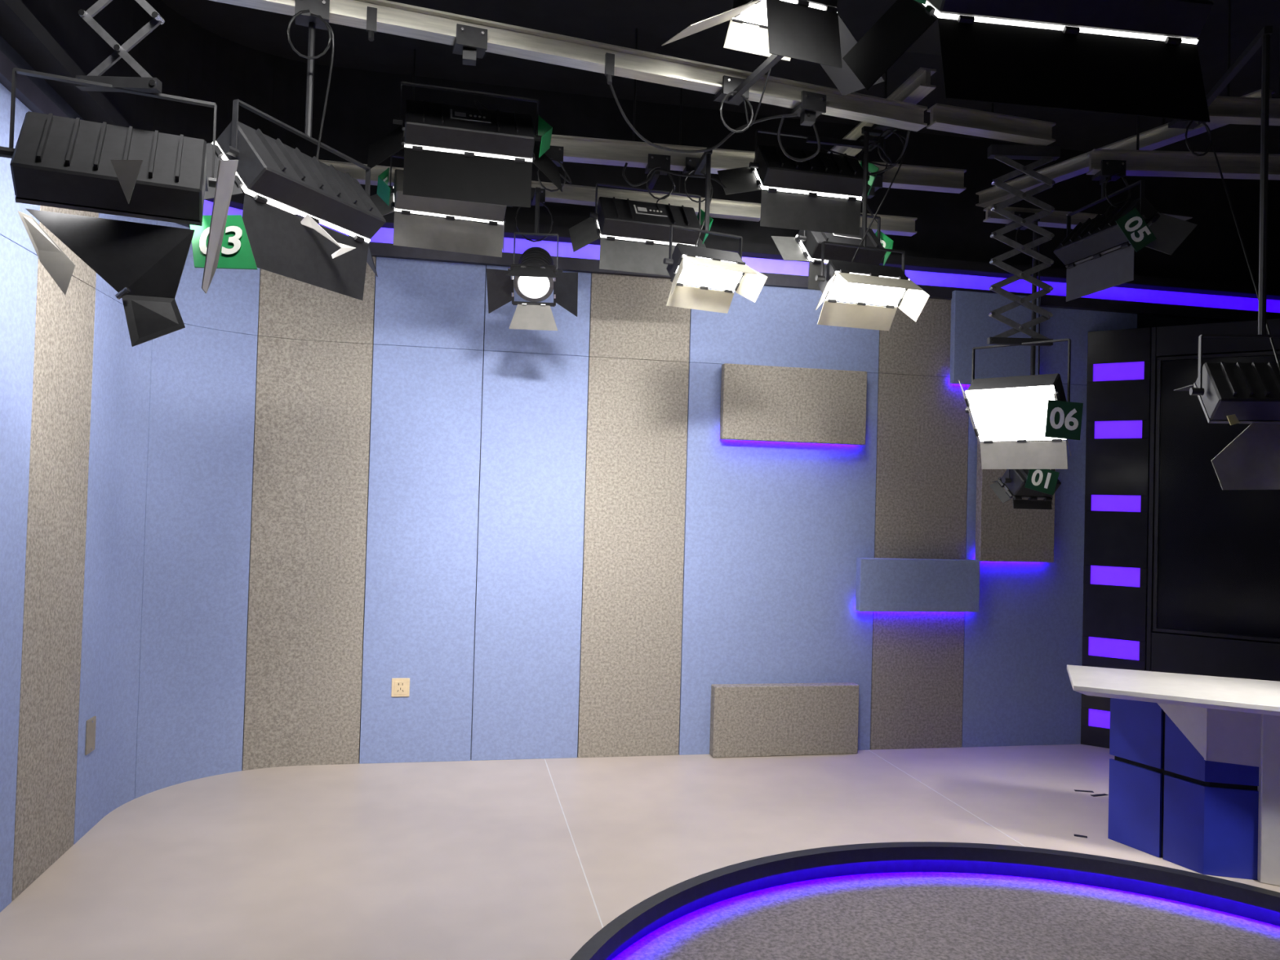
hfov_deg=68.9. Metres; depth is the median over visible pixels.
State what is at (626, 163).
cable
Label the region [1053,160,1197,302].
panel light
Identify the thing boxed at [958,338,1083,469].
panel light
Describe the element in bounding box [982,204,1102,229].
rail
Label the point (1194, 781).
desk
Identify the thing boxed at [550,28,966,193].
rail
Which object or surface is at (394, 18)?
rail
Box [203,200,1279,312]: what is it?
light strip
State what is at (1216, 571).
video screen
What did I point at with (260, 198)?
diffuser
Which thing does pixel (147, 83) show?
hanger
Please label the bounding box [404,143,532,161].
diffuser
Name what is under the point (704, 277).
diffuser
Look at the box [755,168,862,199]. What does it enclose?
diffuser
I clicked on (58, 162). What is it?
panel light
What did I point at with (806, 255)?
diffuser
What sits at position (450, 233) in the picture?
panel light
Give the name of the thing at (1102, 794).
tape
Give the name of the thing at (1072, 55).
panel light
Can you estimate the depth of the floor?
4.18 m
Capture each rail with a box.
[209,0,927,131]
[318,48,760,222]
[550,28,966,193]
[826,66,936,156]
[857,120,917,236]
[926,102,1056,146]
[975,88,1275,207]
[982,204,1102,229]
[1086,38,1279,180]
[1205,0,1279,125]
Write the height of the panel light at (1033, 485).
1.618 m
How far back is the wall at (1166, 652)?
5.85 m
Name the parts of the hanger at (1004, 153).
scissor arm, scissor arm, scissor arm, scissor arm, scissor arm, scissor arm, scissor arm, scissor arm, scissor arm, scissor arm, scissor arm, scissor arm, scissor arm, scissor arm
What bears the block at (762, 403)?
attached to the wall at (557, 543)
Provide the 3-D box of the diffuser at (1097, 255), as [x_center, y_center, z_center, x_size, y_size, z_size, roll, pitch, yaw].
[2.323,-1.180,4.613,0.012,0.200,0.500,44,-8,-7]
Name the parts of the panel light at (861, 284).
knob, barn door, barn door, offset arm, barn door, barn door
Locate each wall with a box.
[0,35,259,912]
[20,0,1279,287]
[241,256,1228,770]
[1146,318,1279,681]
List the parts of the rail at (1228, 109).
hanger rod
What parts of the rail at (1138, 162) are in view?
hanger rod, hanger rod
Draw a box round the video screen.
[1152,351,1279,642]
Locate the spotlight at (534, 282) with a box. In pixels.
[486,186,577,330]
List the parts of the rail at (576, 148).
hanger rod, hanger rod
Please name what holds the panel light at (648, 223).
hanging from the rail at (576, 148)
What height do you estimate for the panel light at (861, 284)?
1.002 m
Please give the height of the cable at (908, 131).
0.097 m
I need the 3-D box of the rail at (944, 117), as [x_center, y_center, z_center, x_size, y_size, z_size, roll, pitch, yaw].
[1.619,-1.929,4.279,0.634,0.700,0.075,2,-1,-16]
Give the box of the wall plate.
[84,715,96,755]
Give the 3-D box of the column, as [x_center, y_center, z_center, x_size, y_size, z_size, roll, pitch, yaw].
[3.151,0.384,6.172,0.372,2.740,0.160,1,-1,34]
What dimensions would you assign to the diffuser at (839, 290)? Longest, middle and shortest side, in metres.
0.390 x 0.150 x 0.012 m
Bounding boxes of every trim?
[0,0,1279,300]
[0,50,1279,321]
[569,841,1279,959]
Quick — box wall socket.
[391,678,409,697]
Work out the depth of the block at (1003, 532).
6.01 m
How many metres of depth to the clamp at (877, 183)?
4.92 m
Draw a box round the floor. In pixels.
[0,743,1279,959]
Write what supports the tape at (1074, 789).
on the floor
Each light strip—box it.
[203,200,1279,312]
[612,871,1279,959]
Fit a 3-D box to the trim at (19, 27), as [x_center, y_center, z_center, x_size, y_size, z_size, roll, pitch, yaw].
[1.958,-1.427,3.298,8.159,0.060,5.409,2,-1,-11]
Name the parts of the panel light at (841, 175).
barn door, knob, barn door, offset arm, barn door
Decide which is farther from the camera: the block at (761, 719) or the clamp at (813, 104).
the block at (761, 719)
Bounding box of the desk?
[1066,664,1279,885]
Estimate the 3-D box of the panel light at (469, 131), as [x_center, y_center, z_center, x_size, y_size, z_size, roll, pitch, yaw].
[-0.719,-1.487,4.316,1.026,0.501,0.569,2,-1,-29]
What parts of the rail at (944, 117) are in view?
hanger rod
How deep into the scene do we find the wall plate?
4.11 m
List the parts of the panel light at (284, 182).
barn door, knob, plate, barn door, barn door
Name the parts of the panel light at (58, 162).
knob, barn door, barn door, barn door, barn door, knob, barn door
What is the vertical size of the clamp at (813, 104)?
0.112 m
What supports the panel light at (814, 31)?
hanging from the rail at (394, 18)
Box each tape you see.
[1074,789,1093,792]
[1074,834,1087,838]
[1090,793,1107,796]
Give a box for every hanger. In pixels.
[75,0,164,93]
[986,144,1060,346]
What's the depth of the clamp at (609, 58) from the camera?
3.68 m
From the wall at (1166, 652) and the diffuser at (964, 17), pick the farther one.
the wall at (1166, 652)
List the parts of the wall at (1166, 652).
panel, panel, panel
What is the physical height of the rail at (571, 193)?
0.750 m
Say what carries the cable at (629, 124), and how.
hanging from the rail at (394, 18)
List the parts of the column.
gloss panel, gloss panel, gloss panel, gloss panel, gloss panel, gloss panel, gloss panel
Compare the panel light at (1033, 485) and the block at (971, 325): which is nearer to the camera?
the panel light at (1033, 485)
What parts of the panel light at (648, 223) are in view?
barn door, knob, barn door, control plate, offset arm, barn door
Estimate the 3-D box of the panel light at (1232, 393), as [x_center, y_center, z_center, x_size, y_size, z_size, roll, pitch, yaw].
[2.380,-0.805,3.679,0.528,1.713,1.029,1,-1,19]
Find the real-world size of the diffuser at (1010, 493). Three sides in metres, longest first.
0.260 x 0.140 x 0.012 m
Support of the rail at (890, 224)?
hanging from the ceiling
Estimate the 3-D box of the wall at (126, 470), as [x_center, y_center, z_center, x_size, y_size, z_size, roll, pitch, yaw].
[-1.398,-0.354,0.977,0.980,4.150,8.854,2,-1,-11]
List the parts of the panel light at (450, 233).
barn door, barn door, barn door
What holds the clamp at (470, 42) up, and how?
attached to the rail at (394, 18)
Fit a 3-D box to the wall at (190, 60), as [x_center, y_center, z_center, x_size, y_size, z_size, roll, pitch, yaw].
[1.971,-1.873,3.307,8.159,0.831,5.409,2,-1,-11]
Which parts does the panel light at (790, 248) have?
barn door, knob, barn door, control plate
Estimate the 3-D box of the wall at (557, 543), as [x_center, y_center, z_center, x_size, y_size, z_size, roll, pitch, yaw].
[1.917,-0.158,6.045,8.287,4.150,0.212,2,-1,-11]
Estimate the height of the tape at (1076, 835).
0.002 m
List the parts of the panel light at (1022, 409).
knob, barn door, barn door, barn door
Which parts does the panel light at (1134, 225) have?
barn door, offset arm, knob, barn door, barn door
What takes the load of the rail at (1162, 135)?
hanging from the ceiling
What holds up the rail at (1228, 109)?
hanging from the ceiling
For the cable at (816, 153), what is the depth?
4.08 m
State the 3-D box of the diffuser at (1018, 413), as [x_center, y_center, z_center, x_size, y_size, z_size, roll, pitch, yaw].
[1.743,-0.303,4.337,0.400,0.290,0.012,0,38,43]
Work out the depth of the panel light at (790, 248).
4.91 m
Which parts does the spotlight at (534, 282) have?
barn door, barn door, door frame, barn door, offset arm, knob, barn door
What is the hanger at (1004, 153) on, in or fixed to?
hanging from the rail at (944, 117)
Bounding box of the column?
[1080,327,1151,748]
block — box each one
[709,682,858,757]
[720,363,866,445]
[855,557,980,612]
[949,290,1040,384]
[974,436,1055,562]
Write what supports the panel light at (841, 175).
hanging from the rail at (917, 86)
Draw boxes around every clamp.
[366,6,377,41]
[452,23,487,66]
[604,53,614,84]
[791,90,826,126]
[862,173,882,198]
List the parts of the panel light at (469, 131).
barn door, knob, barn door, control plate, knob, barn door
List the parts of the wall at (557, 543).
felt panel, felt panel, felt panel, felt panel, felt panel, felt panel, felt panel, felt panel, felt panel, felt panel, felt panel, felt panel, felt panel, felt panel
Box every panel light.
[0,67,257,346]
[204,0,386,300]
[367,81,571,208]
[369,154,512,257]
[568,153,713,275]
[661,0,884,133]
[662,146,768,313]
[717,128,892,235]
[770,197,893,290]
[815,124,929,330]
[842,0,1213,124]
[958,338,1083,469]
[989,211,1061,509]
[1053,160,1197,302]
[1168,25,1279,489]
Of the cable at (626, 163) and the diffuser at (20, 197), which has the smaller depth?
the diffuser at (20, 197)
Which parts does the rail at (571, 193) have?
hanger rod, hanger rod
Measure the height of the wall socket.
0.105 m
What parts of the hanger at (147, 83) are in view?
scissor arm, scissor arm, scissor arm, scissor arm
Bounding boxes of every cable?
[608,84,797,152]
[622,162,725,188]
[777,113,820,161]
[826,129,910,175]
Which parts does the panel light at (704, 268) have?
knob, barn door, barn door, offset arm, barn door, barn door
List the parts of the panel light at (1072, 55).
barn door, barn door, barn door, barn door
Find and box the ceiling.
[160,0,1279,154]
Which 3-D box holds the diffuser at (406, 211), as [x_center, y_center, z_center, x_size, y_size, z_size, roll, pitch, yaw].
[-1.007,-1.446,4.917,0.560,0.220,0.012,2,-43,-19]
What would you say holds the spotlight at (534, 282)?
hanging from the rail at (571, 193)
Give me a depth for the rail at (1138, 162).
4.56 m
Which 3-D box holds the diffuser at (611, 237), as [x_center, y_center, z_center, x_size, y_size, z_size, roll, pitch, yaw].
[0.033,-1.361,5.088,0.540,0.220,0.012,2,-43,-16]
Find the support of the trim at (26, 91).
attached to the wall at (557, 543)
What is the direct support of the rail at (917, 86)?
attached to the rail at (576, 148)
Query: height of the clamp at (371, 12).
0.120 m
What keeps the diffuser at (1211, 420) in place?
attached to the panel light at (1232, 393)
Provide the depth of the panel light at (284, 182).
3.30 m
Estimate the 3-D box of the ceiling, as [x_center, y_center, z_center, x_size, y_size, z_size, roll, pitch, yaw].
[2.532,-2.355,1.794,8.880,0.100,8.854,2,-1,-11]
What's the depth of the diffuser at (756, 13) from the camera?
3.39 m
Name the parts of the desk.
blue panel, blue panel, blue panel, blue panel, blue panel, blue panel, white leg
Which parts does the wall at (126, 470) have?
felt panel, felt panel, felt panel, felt panel, felt panel, felt panel, felt panel, felt panel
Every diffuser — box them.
[14,172,206,226]
[212,141,370,242]
[393,195,503,224]
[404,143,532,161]
[596,219,697,246]
[675,254,742,291]
[732,0,837,26]
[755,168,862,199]
[795,235,828,262]
[825,271,909,306]
[923,0,1198,44]
[964,385,1066,441]
[1000,478,1052,498]
[1065,211,1159,267]
[1193,382,1279,424]
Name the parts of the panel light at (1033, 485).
barn door, knob, offset arm, barn door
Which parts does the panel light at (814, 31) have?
barn door, offset arm, barn door, barn door, barn door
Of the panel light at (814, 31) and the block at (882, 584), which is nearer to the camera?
the panel light at (814, 31)
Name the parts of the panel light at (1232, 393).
barn door, knob, offset arm, barn door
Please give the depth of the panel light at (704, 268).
4.49 m

